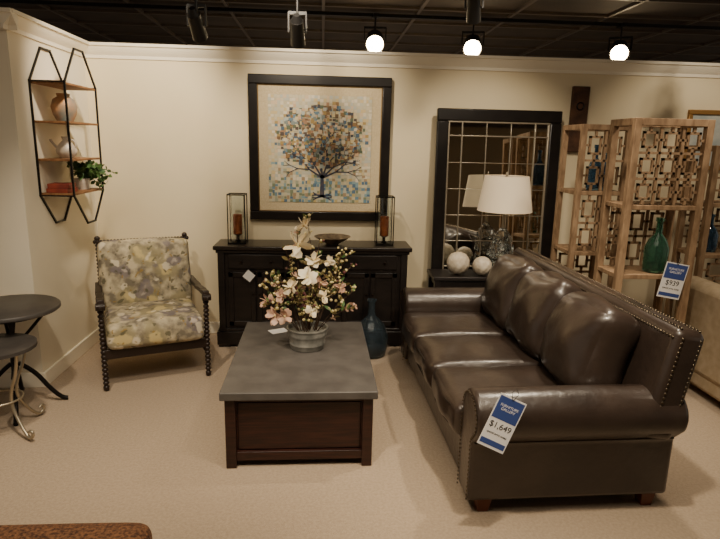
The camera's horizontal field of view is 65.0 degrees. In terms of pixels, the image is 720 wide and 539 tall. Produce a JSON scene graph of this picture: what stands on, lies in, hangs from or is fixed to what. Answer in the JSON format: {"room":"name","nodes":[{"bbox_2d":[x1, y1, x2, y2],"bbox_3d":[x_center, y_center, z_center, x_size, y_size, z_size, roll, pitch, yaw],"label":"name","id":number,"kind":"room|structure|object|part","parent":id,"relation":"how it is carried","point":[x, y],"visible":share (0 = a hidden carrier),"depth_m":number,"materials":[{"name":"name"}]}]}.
{"room":"store","nodes":[
{"label":"store","id":0,"kind":"room"},
{"bbox_2d":[0,157,24,372],"bbox_3d":[-3.524,-0.393,3.651,2.460,2.430,0.140,0,13,-4],"label":"wall","id":1,"kind":"structure","parent":0,"point":[7,283],"depth_m":3.74,"materials":[{"name":"paint"}]},
{"bbox_2d":[0,7,17,29],"bbox_3d":[-3.396,-1.511,3.298,2.650,0.112,0.078,0,13,-4],"label":"crown molding","id":2,"kind":"object","parent":1,"relation":"attached to","point":[13,22],"visible":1,"depth_m":3.40,"materials":[{"name":"beige"}]},
{"bbox_2d":[0,372,45,387],"bbox_3d":[-3.476,0.757,3.830,2.598,0.110,0.018,0,13,-4],"label":"baseboard","id":3,"kind":"structure","parent":1,"relation":"attached to","point":[30,380],"depth_m":3.90,"materials":[{"name":"beige paint"}]},
{"bbox_2d":[0,30,98,372],"bbox_3d":[-2.270,-0.493,4.231,0.120,2.430,1.150,0,13,-4],"label":"wall","id":4,"kind":"structure","parent":0,"point":[58,260],"depth_m":3.93,"materials":[{"name":"paint"}]},
{"bbox_2d":[0,8,88,56],"bbox_3d":[-2.143,-1.629,3.955,0.078,0.112,1.210,0,13,-4],"label":"crown molding","id":5,"kind":"structure","parent":4,"relation":"attached to","point":[30,27],"depth_m":3.82,"materials":[{"name":"beige wood"}]},
{"bbox_2d":[28,46,103,223],"bbox_3d":[-2.073,-0.935,4.027,0.235,1.203,0.533,0,13,-4],"label":"metal wall shelf","id":6,"kind":"object","parent":4,"relation":"attached to","point":[59,84],"visible":0.98,"depth_m":3.86,"materials":[{"name":"black metal"}]},
{"bbox_2d":[46,182,77,192],"bbox_3d":[-2.079,-0.572,3.944,0.154,0.061,0.170,0,13,-4],"label":"books","id":7,"kind":"object","parent":6,"relation":"on","point":[56,187],"visible":0.98,"depth_m":3.87,"materials":[{"name":"red paper"}]},
{"bbox_2d":[49,136,77,157],"bbox_3d":[-2.076,-0.861,3.984,0.153,0.150,0.140,4,13,14],"label":"jug","id":8,"kind":"object","parent":6,"relation":"on","point":[62,150],"visible":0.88,"depth_m":3.94,"materials":[{"name":"white ceramic"}]},
{"bbox_2d":[50,93,77,121],"bbox_3d":[-2.065,-1.128,3.944,0.170,0.190,0.170,0,13,-4],"label":"jar","id":9,"kind":"object","parent":6,"relation":"on","point":[57,105],"visible":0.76,"depth_m":3.89,"materials":[{"name":"beige ceramic"}]},
{"bbox_2d":[66,160,117,189],"bbox_3d":[-1.978,-0.709,4.231,0.320,0.236,0.342,0,13,-4],"label":"ivy plant","id":10,"kind":"object","parent":6,"relation":"on","point":[90,170],"visible":0.99,"depth_m":4.17,"materials":[{"name":"green plant"}]},
{"bbox_3d":[-2.077,-0.641,4.216,0.120,0.080,0.120,0,13,-4],"label":"pot","id":11,"kind":"part","parent":10,"relation":"part of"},
{"bbox_2d":[44,327,99,382],"bbox_3d":[-2.226,0.642,4.478,0.018,0.110,1.132,0,13,-4],"label":"baseboard","id":12,"kind":"structure","parent":4,"relation":"attached to","point":[76,352],"depth_m":4.32,"materials":[{"name":"beige wood"}]},
{"bbox_2d":[0,333,719,538],"bbox_3d":[0.282,1.114,3.091,13.000,0.100,13.500,0,13,-4],"label":"floor","id":13,"kind":"structure","parent":0,"point":[149,449],"depth_m":2.93,"materials":[{"name":"beige carpet"}]},
{"bbox_2d":[0,333,44,439],"bbox_3d":[-2.082,0.685,3.259,0.429,0.529,0.429,-2,13,-15],"label":"accent table","id":14,"kind":"object","parent":13,"relation":"on","point":[14,345],"visible":1,"depth_m":3.23,"materials":[{"name":"metal"}]},
{"bbox_3d":[-1.921,0.718,3.189,0.174,0.501,0.018,7,14,24],"label":"scroll leg","id":15,"kind":"part","parent":14,"relation":"part of","materials":[{"name":"silver metal"}]},
{"bbox_3d":[-2.007,0.665,3.420,0.018,0.501,0.174,7,14,24],"label":"scroll leg","id":16,"kind":"part","parent":14,"relation":"part of","materials":[{"name":"silver metal"}]},
{"bbox_2d":[0,294,67,425],"bbox_3d":[-2.182,0.555,3.562,0.580,0.676,0.580,0,13,-4],"label":"round side table","id":17,"kind":"object","parent":13,"relation":"on","point":[14,309],"visible":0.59,"depth_m":3.54,"materials":[{"name":"metal"}]},
{"bbox_3d":[-2.317,0.745,3.537,0.269,0.310,0.028,-5,14,-26],"label":"leg","id":18,"kind":"part","parent":17,"relation":"part of","materials":[{"name":"black metal"}]},
{"bbox_3d":[-2.120,0.764,3.474,0.028,0.310,0.269,-5,14,-26],"label":"leg","id":19,"kind":"part","parent":17,"relation":"part of","materials":[{"name":"black metal"}]},
{"bbox_3d":[-2.252,0.704,3.729,0.028,0.310,0.269,-5,14,-26],"label":"leg","id":20,"kind":"part","parent":17,"relation":"part of","materials":[{"name":"black metal"}]},
{"bbox_3d":[-2.054,0.722,3.668,0.254,0.310,0.127,0,13,-4],"label":"leg","id":21,"kind":"part","parent":17,"relation":"part of","materials":[{"name":"black metal"}]},
{"bbox_2d":[0,523,151,538],"bbox_3d":[-1.138,1.135,1.574,0.921,0.452,0.800,0,13,-4],"label":"ottoman","id":22,"kind":"object","parent":13,"relation":"on","point":[69,530],"visible":1,"depth_m":1.85,"materials":[{"name":"brown fabric"}]},
{"bbox_2d":[93,232,210,390],"bbox_3d":[-1.572,0.270,4.241,0.750,0.967,0.841,-5,14,-25],"label":"armchair","id":23,"kind":"object","parent":13,"relation":"on","point":[144,305],"visible":1,"depth_m":4.21,"materials":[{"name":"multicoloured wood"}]},
{"bbox_2d":[97,238,191,306],"bbox_3d":[-1.674,0.032,4.413,0.674,0.557,0.248,-5,1,-25],"label":"cushion","id":24,"kind":"object","parent":23,"relation":"on","point":[138,270],"depth_m":4.31,"materials":[{"name":"fabric"}]},
{"bbox_2d":[104,298,203,349],"bbox_3d":[-1.542,0.378,4.196,0.654,0.223,0.692,-5,14,-25],"label":"seat cushion","id":25,"kind":"object","parent":23,"relation":"on","point":[130,323],"depth_m":3.97,"materials":[{"name":"fabric"}]},
{"bbox_2d":[219,322,377,467],"bbox_3d":[-0.360,0.721,3.541,0.820,0.442,1.190,0,13,-4],"label":"coffee table","id":26,"kind":"object","parent":13,"relation":"on","point":[281,402],"visible":1,"depth_m":3.03,"materials":[{"name":"grey stone"}]},
{"bbox_2d":[268,328,287,333],"bbox_3d":[-0.557,0.419,3.856,0.120,0.002,0.085,-7,15,-32],"label":"price card","id":27,"kind":"object","parent":26,"relation":"on","point":[280,330],"visible":0.86,"depth_m":3.86,"materials":[{"name":"white paper"}]},
{"bbox_3d":[-0.322,0.830,3.016,0.650,0.270,0.012,0,13,-4],"label":"panel","id":28,"kind":"part","parent":26,"relation":"part of","materials":[{"name":"brown wood"}]},
{"bbox_2d":[259,213,357,352],"bbox_3d":[-0.299,0.073,3.489,0.592,0.849,0.468,6,13,19],"label":"flower arrangement","id":29,"kind":"object","parent":26,"relation":"on","point":[306,335],"visible":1,"depth_m":3.44,"materials":[{"name":"plant"}]},
{"bbox_2d":[213,239,411,346],"bbox_3d":[-0.400,0.204,4.884,1.630,0.870,0.363,0,13,-4],"label":"sideboard","id":30,"kind":"object","parent":13,"relation":"on","point":[380,272],"visible":0.58,"depth_m":4.71,"materials":[{"name":"brown wood"}]},
{"bbox_2d":[226,193,247,243],"bbox_3d":[-1.020,-0.426,4.704,0.150,0.410,0.150,0,13,-4],"label":"candle lantern","id":31,"kind":"object","parent":30,"relation":"on","point":[236,200],"visible":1,"depth_m":4.66,"materials":[{"name":"black metal"}]},
{"bbox_3d":[-1.085,-0.411,4.631,0.008,0.410,0.008,0,13,-4],"label":"post","id":32,"kind":"part","parent":31,"relation":"part of","materials":[{"name":"black metal"}]},
{"bbox_3d":[-1.094,-0.442,4.767,0.008,0.410,0.008,0,13,-4],"label":"post","id":33,"kind":"part","parent":31,"relation":"part of","materials":[{"name":"black metal"}]},
{"bbox_3d":[-0.945,-0.410,4.641,0.008,0.410,0.008,0,13,-4],"label":"post","id":34,"kind":"part","parent":31,"relation":"part of","materials":[{"name":"black metal"}]},
{"bbox_3d":[-0.954,-0.441,4.777,0.008,0.410,0.008,0,13,-4],"label":"post","id":35,"kind":"part","parent":31,"relation":"part of","materials":[{"name":"black metal"}]},
{"bbox_3d":[-0.977,0.246,4.704,0.221,0.460,0.022,0,13,-4],"label":"door panel","id":36,"kind":"part","parent":30,"relation":"part of","materials":[{"name":"black wood"}]},
{"bbox_2d":[243,261,254,281],"bbox_3d":[-0.906,0.019,4.611,0.106,0.173,0.018,0,13,-4],"label":"tag","id":37,"kind":"object","parent":30,"relation":"hanging from","point":[248,275],"visible":1,"depth_m":4.61,"materials":[{"name":"white paper"}]},
{"bbox_3d":[-0.853,-0.066,4.644,0.450,0.120,0.022,0,13,-4],"label":"drawer","id":38,"kind":"part","parent":30,"relation":"part of","materials":[{"name":"black wood"}]},
{"bbox_3d":[-0.743,0.248,4.720,0.221,0.460,0.022,0,13,-4],"label":"door panel","id":39,"kind":"part","parent":30,"relation":"part of","materials":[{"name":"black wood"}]},
{"bbox_3d":[-0.508,0.250,4.736,0.221,0.460,0.022,0,13,-4],"label":"door panel","id":40,"kind":"part","parent":30,"relation":"part of","materials":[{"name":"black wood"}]},
{"bbox_3d":[-0.407,0.477,4.958,1.586,0.025,0.337,0,13,-4],"label":"plinth moulding","id":41,"kind":"part","parent":30,"relation":"part of","materials":[{"name":"black wood"}]},
{"bbox_3d":[-0.392,-0.176,4.809,1.590,0.025,0.345,0,13,-4],"label":"cornice","id":42,"kind":"part","parent":30,"relation":"part of","materials":[{"name":"black wood"}]},
{"bbox_3d":[-0.384,-0.062,4.676,0.450,0.120,0.022,0,13,-4],"label":"drawer","id":43,"kind":"part","parent":30,"relation":"part of","materials":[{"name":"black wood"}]},
{"bbox_3d":[-0.274,0.252,4.752,0.221,0.460,0.022,0,13,-4],"label":"door panel","id":44,"kind":"part","parent":30,"relation":"part of","materials":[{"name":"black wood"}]},
{"bbox_2d":[314,233,350,244],"bbox_3d":[-0.234,-0.248,4.775,0.310,0.067,0.310,0,13,-4],"label":"decorative bowl","id":45,"kind":"object","parent":30,"relation":"on","point":[330,238],"visible":0.97,"depth_m":4.82,"materials":[{"name":"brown metal"}]},
{"bbox_3d":[-0.039,0.253,4.768,0.221,0.460,0.022,0,13,-4],"label":"door panel","id":46,"kind":"part","parent":30,"relation":"part of","materials":[{"name":"black wood"}]},
{"bbox_3d":[0.085,-0.058,4.708,0.450,0.120,0.022,0,13,-4],"label":"drawer","id":47,"kind":"part","parent":30,"relation":"part of","materials":[{"name":"black wood"}]},
{"bbox_3d":[0.195,0.255,4.784,0.221,0.460,0.022,0,13,-4],"label":"door panel","id":48,"kind":"part","parent":30,"relation":"part of","materials":[{"name":"black wood"}]},
{"bbox_2d":[374,195,394,245],"bbox_3d":[0.208,-0.417,4.788,0.150,0.410,0.150,0,13,-4],"label":"candle lantern","id":49,"kind":"object","parent":30,"relation":"on","point":[385,203],"visible":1,"depth_m":4.75,"materials":[{"name":"black metal"}]},
{"bbox_3d":[0.133,-0.432,4.851,0.008,0.410,0.008,0,13,-4],"label":"post","id":50,"kind":"part","parent":49,"relation":"part of","materials":[{"name":"black metal"}]},
{"bbox_3d":[0.142,-0.402,4.715,0.008,0.410,0.008,0,13,-4],"label":"post","id":51,"kind":"part","parent":49,"relation":"part of","materials":[{"name":"black metal"}]},
{"bbox_3d":[0.273,-0.431,4.861,0.008,0.410,0.008,0,13,-4],"label":"post","id":52,"kind":"part","parent":49,"relation":"part of","materials":[{"name":"black metal"}]},
{"bbox_3d":[0.282,-0.401,4.724,0.008,0.410,0.008,0,13,-4],"label":"post","id":53,"kind":"part","parent":49,"relation":"part of","materials":[{"name":"black metal"}]},
{"bbox_2d":[360,298,387,358],"bbox_3d":[0.091,0.474,4.630,0.280,0.475,0.280,0,13,-4],"label":"bottle","id":54,"kind":"object","parent":13,"relation":"on","point":[375,332],"visible":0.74,"depth_m":4.55,"materials":[{"name":"blue glass"}]},
{"bbox_2d":[427,269,488,286],"bbox_3d":[1.000,0.353,4.838,0.840,0.660,0.320,0,13,-4],"label":"end table","id":55,"kind":"object","parent":13,"relation":"on","point":[436,277],"visible":0.34,"depth_m":4.64,"materials":[{"name":"black wood"}]},
{"bbox_2d":[446,251,469,273],"bbox_3d":[0.815,-0.053,4.683,0.191,0.194,0.194,0,13,-4],"label":"sphere","id":56,"kind":"object","parent":55,"relation":"on","point":[457,262],"visible":1,"depth_m":4.62,"materials":[{"name":"white stone"}]},
{"bbox_2d":[472,256,491,274],"bbox_3d":[1.010,-0.030,4.671,0.159,0.161,0.161,0,13,-4],"label":"sphere","id":57,"kind":"object","parent":55,"relation":"on","point":[481,265],"visible":0.99,"depth_m":4.62,"materials":[{"name":"beige stone"}]},
{"bbox_2d":[477,172,531,266],"bbox_3d":[1.187,-0.380,4.676,0.444,0.850,0.444,0,13,-4],"label":"table lamp","id":58,"kind":"object","parent":55,"relation":"on","point":[506,194],"visible":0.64,"depth_m":4.48,"materials":[{"name":"beige fabric"}]},
{"bbox_3d":[1.182,-0.165,4.724,0.200,0.370,0.200,0,13,-4],"label":"bubble glass","id":59,"kind":"part","parent":58,"relation":"part of","materials":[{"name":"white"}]},
{"bbox_3d":[1.193,-0.622,4.623,0.444,0.285,0.444,0,13,-4],"label":"lamp shade","id":60,"kind":"part","parent":58,"relation":"part of","materials":[{"name":"beige fabric"}]},
{"bbox_2d":[430,108,562,268],"bbox_3d":[1.160,-0.359,4.923,1.070,1.999,0.135,0,13,-4],"label":"floor mirror","id":61,"kind":"object","parent":13,"relation":"on","point":[472,144],"visible":0.62,"depth_m":4.84,"materials":[{"name":"black wood"}]},
{"bbox_2d":[399,247,703,511],"bbox_3d":[0.904,0.485,3.555,1.087,0.954,2.120,0,13,-5],"label":"leather sofa","id":62,"kind":"object","parent":13,"relation":"on","point":[603,376],"visible":0.99,"depth_m":2.73,"materials":[{"name":"brown leather"}]},
{"bbox_3d":[0.466,0.772,3.578,0.055,0.215,1.630,0,13,-5],"label":"rail","id":63,"kind":"part","parent":62,"relation":"part of","materials":[{"name":"leather"}]},
{"bbox_3d":[0.826,0.410,4.487,0.990,0.544,0.260,0,13,-5],"label":"arm","id":64,"kind":"part","parent":62,"relation":"part of","materials":[{"name":"leather"}]},
{"bbox_2d":[401,312,509,352],"bbox_3d":[0.679,0.461,4.075,0.727,0.241,0.538,0,13,-5],"label":"seat cushion","id":65,"kind":"object","parent":62,"relation":"on","point":[415,325],"depth_m":3.95,"materials":[{"name":"leather"}]},
{"bbox_2d":[414,335,542,387],"bbox_3d":[0.727,0.575,3.558,0.727,0.237,0.532,0,13,-5],"label":"seat cushion","id":66,"kind":"object","parent":62,"relation":"on","point":[431,352],"depth_m":3.43,"materials":[{"name":"leather"}]},
{"bbox_2d":[432,365,558,434],"bbox_3d":[0.776,0.691,3.041,0.740,0.242,0.544,0,13,-5],"label":"seat cushion","id":67,"kind":"object","parent":62,"relation":"on","point":[449,382],"depth_m":3.02,"materials":[{"name":"leather"}]},
{"bbox_2d":[477,390,526,453],"bbox_3d":[0.611,0.654,2.430,0.214,0.285,0.046,0,13,-5],"label":"price tag","id":68,"kind":"object","parent":62,"relation":"attached to","point":[496,434],"visible":1,"depth_m":2.43,"materials":[{"name":"white"}]},
{"bbox_2d":[481,254,542,330],"bbox_3d":[1.099,0.162,4.052,0.357,0.533,0.572,17,10,-9],"label":"cushion","id":69,"kind":"object","parent":62,"relation":"on","point":[501,283],"depth_m":3.92,"materials":[{"name":"leather"}]},
{"bbox_2d":[505,270,581,359],"bbox_3d":[1.149,0.279,3.534,0.360,0.538,0.565,17,10,-9],"label":"cushion","id":70,"kind":"object","parent":62,"relation":"on","point":[533,296],"depth_m":3.41,"materials":[{"name":"leather"}]},
{"bbox_3d":[0.995,0.815,2.680,0.990,0.544,0.260,0,13,-5],"label":"arm","id":71,"kind":"part","parent":62,"relation":"part of","materials":[{"name":"leather"}]},
{"bbox_2d":[540,291,640,384],"bbox_3d":[1.193,0.395,3.010,0.364,0.525,0.559,17,10,-9],"label":"cushion","id":72,"kind":"object","parent":62,"relation":"on","point":[591,337],"depth_m":2.81,"materials":[{"name":"leather"}]},
{"bbox_3d":[1.335,0.312,3.556,0.150,0.540,2.070,10,11,-7],"label":"frame","id":73,"kind":"part","parent":62,"relation":"part of","materials":[{"name":"leather"}]},
{"bbox_2d":[550,124,631,288],"bbox_3d":[1.780,-0.177,4.494,0.380,1.880,0.360,0,13,-4],"label":"bookcase","id":74,"kind":"object","parent":13,"relation":"on","point":[572,249],"visible":0.48,"depth_m":4.28,"materials":[{"name":"brown wood"}]},
{"bbox_2d":[585,145,600,189],"bbox_3d":[1.796,-0.780,4.319,0.112,0.340,0.112,0,13,-4],"label":"glass bottle","id":75,"kind":"object","parent":74,"relation":"on","point":[592,172],"visible":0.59,"depth_m":4.29,"materials":[{"name":"blue glass"}]},
{"bbox_2d":[593,118,715,322],"bbox_3d":[1.950,-0.051,3.897,0.520,1.900,0.320,0,13,-4],"label":"bookcase","id":76,"kind":"object","parent":13,"relation":"on","point":[619,271],"visible":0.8,"depth_m":3.68,"materials":[{"name":"brown wood"}]},
{"bbox_2d":[642,217,669,273],"bbox_3d":[2.006,-0.166,3.813,0.155,0.370,0.155,0,13,-4],"label":"glass bottle","id":77,"kind":"object","parent":76,"relation":"in","point":[656,249],"visible":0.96,"depth_m":3.77,"materials":[{"name":"green glass"}]},
{"bbox_2d":[656,257,688,299],"bbox_3d":[2.079,0.060,3.749,0.199,0.296,0.007,0,13,-4],"label":"price tag","id":78,"kind":"object","parent":76,"relation":"attached to","point":[674,275],"visible":1,"depth_m":3.75,"materials":[{"name":"white paper"}]},
{"bbox_2d":[664,145,719,315],"bbox_3d":[2.919,-0.111,4.610,0.550,1.750,0.350,0,13,-4],"label":"bookcase","id":79,"kind":"object","parent":13,"relation":"on","point":[709,203],"visible":0.49,"depth_m":4.45,"materials":[{"name":"brown wood"}]},
{"bbox_2d":[698,214,718,251],"bbox_3d":[2.818,-0.297,4.557,0.136,0.300,0.136,0,13,-4],"label":"glass bottle","id":80,"kind":"object","parent":79,"relation":"in","point":[713,237],"visible":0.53,"depth_m":4.51,"materials":[{"name":"blue glass"}]},
{"bbox_2d":[673,276,719,401],"bbox_3d":[2.870,0.519,3.726,0.982,0.902,1.323,0,13,-4],"label":"sofa","id":81,"kind":"object","parent":13,"relation":"on","point":[703,308],"visible":0.59,"depth_m":3.87,"materials":[{"name":"fabric"}]},
{"bbox_2d":[0,0,719,60],"bbox_3d":[0.349,-1.863,2.431,13.000,0.100,13.500,0,13,-4],"label":"ceiling","id":82,"kind":"structure","parent":0,"point":[566,6],"depth_m":6.10,"materials":[{"name":"black paint"}]},
{"bbox_2d":[0,0,719,62],"bbox_3d":[0.347,-1.804,2.452,13.000,0.025,13.115,0,13,-4],"label":"grid","id":83,"kind":"object","parent":82,"relation":"attached to","point":[708,18],"visible":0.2,"depth_m":6.04,"materials":[{"name":"brown metal"}]},
{"bbox_2d":[0,0,719,30],"bbox_3d":[0.209,-2.237,4.520,10.000,0.030,1.885,0,13,-4],"label":"track","id":84,"kind":"object","parent":83,"relation":"attached to","point":[37,2],"visible":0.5,"depth_m":5.39,"materials":[{"name":"black metal"}]},
{"bbox_2d":[186,0,207,42],"bbox_3d":[-1.030,-1.749,3.540,0.124,0.604,0.204,0,13,-4],"label":"track spotlight","id":85,"kind":"object","parent":84,"relation":"hanging from","point":[194,18],"visible":1,"depth_m":3.56,"materials":[{"name":"black metal"}]},
{"bbox_2d":[288,0,306,48],"bbox_3d":[-0.408,-1.765,3.681,0.125,0.606,0.199,0,13,-4],"label":"track spotlight","id":86,"kind":"object","parent":84,"relation":"hanging from","point":[297,35],"visible":1,"depth_m":3.70,"materials":[{"name":"black metal"}]},
{"bbox_2d":[364,13,386,51],"bbox_3d":[0.145,-2.271,5.467,0.216,0.367,0.280,0,13,-4],"label":"track spotlight","id":87,"kind":"object","parent":84,"relation":"attached to","point":[374,41],"visible":0.93,"depth_m":5.42,"materials":[{"name":"black"}]},
{"bbox_2d":[461,25,484,54],"bbox_3d":[1.102,-2.259,5.532,0.214,0.376,0.279,0,13,-4],"label":"track spotlight","id":88,"kind":"object","parent":84,"relation":"attached to","point":[472,44],"visible":0.84,"depth_m":5.48,"materials":[{"name":"black"}]},
{"bbox_2d":[464,0,483,24],"bbox_3d":[0.764,-1.849,3.744,0.126,0.417,0.186,0,13,-4],"label":"track spotlight","id":89,"kind":"object","parent":84,"relation":"hanging from","point":[473,14],"visible":1,"depth_m":3.75,"materials":[{"name":"black metal"}]},
{"bbox_2d":[607,22,632,59],"bbox_3d":[2.583,-2.248,5.630,0.230,0.375,0.277,0,13,-4],"label":"track spotlight","id":90,"kind":"object","parent":84,"relation":"attached to","point":[619,50],"visible":0.91,"depth_m":5.58,"materials":[{"name":"black"}]},
{"bbox_2d":[85,58,719,321],"bbox_3d":[1.639,-0.603,5.129,8.040,2.430,0.140,0,13,-4],"label":"wall","id":91,"kind":"structure","parent":0,"point":[175,134],"depth_m":4.84,"materials":[{"name":"paint"}]},
{"bbox_2d":[203,322,219,332],"bbox_3d":[1.678,0.547,5.307,7.920,0.110,0.018,0,13,-4],"label":"baseboard","id":92,"kind":"structure","parent":91,"relation":"attached to","point":[214,326],"depth_m":5.09,"materials":[{"name":"beige wood"}]},
{"bbox_2d":[248,73,391,220],"bbox_3d":[-0.341,-1.017,4.807,1.190,1.200,0.050,0,13,-4],"label":"tree painting","id":93,"kind":"object","parent":91,"relation":"attached to","point":[319,146],"visible":0.96,"depth_m":4.79,"materials":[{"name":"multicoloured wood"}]},
{"bbox_2d":[85,42,719,77],"bbox_3d":[1.732,-1.722,4.773,7.920,0.112,0.078,0,13,-4],"label":"crown molding","id":94,"kind":"structure","parent":91,"relation":"attached to","point":[106,50],"depth_m":4.67,"materials":[{"name":"beige wood"}]},
{"bbox_2d":[567,86,590,151],"bbox_3d":[1.891,-1.299,4.895,0.150,0.550,0.042,0,13,-4],"label":"wall decor","id":95,"kind":"object","parent":91,"relation":"attached to","point":[580,95],"depth_m":4.87,"materials":[{"name":"brown wood"}]},
{"bbox_2d":[683,110,719,170],"bbox_3d":[3.174,-1.144,5.023,0.600,0.520,0.030,0,13,-4],"label":"picture","id":96,"kind":"object","parent":91,"relation":"attached to","point":[692,114],"visible":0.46,"depth_m":4.99,"materials":[{"name":"brown"}]}
]}

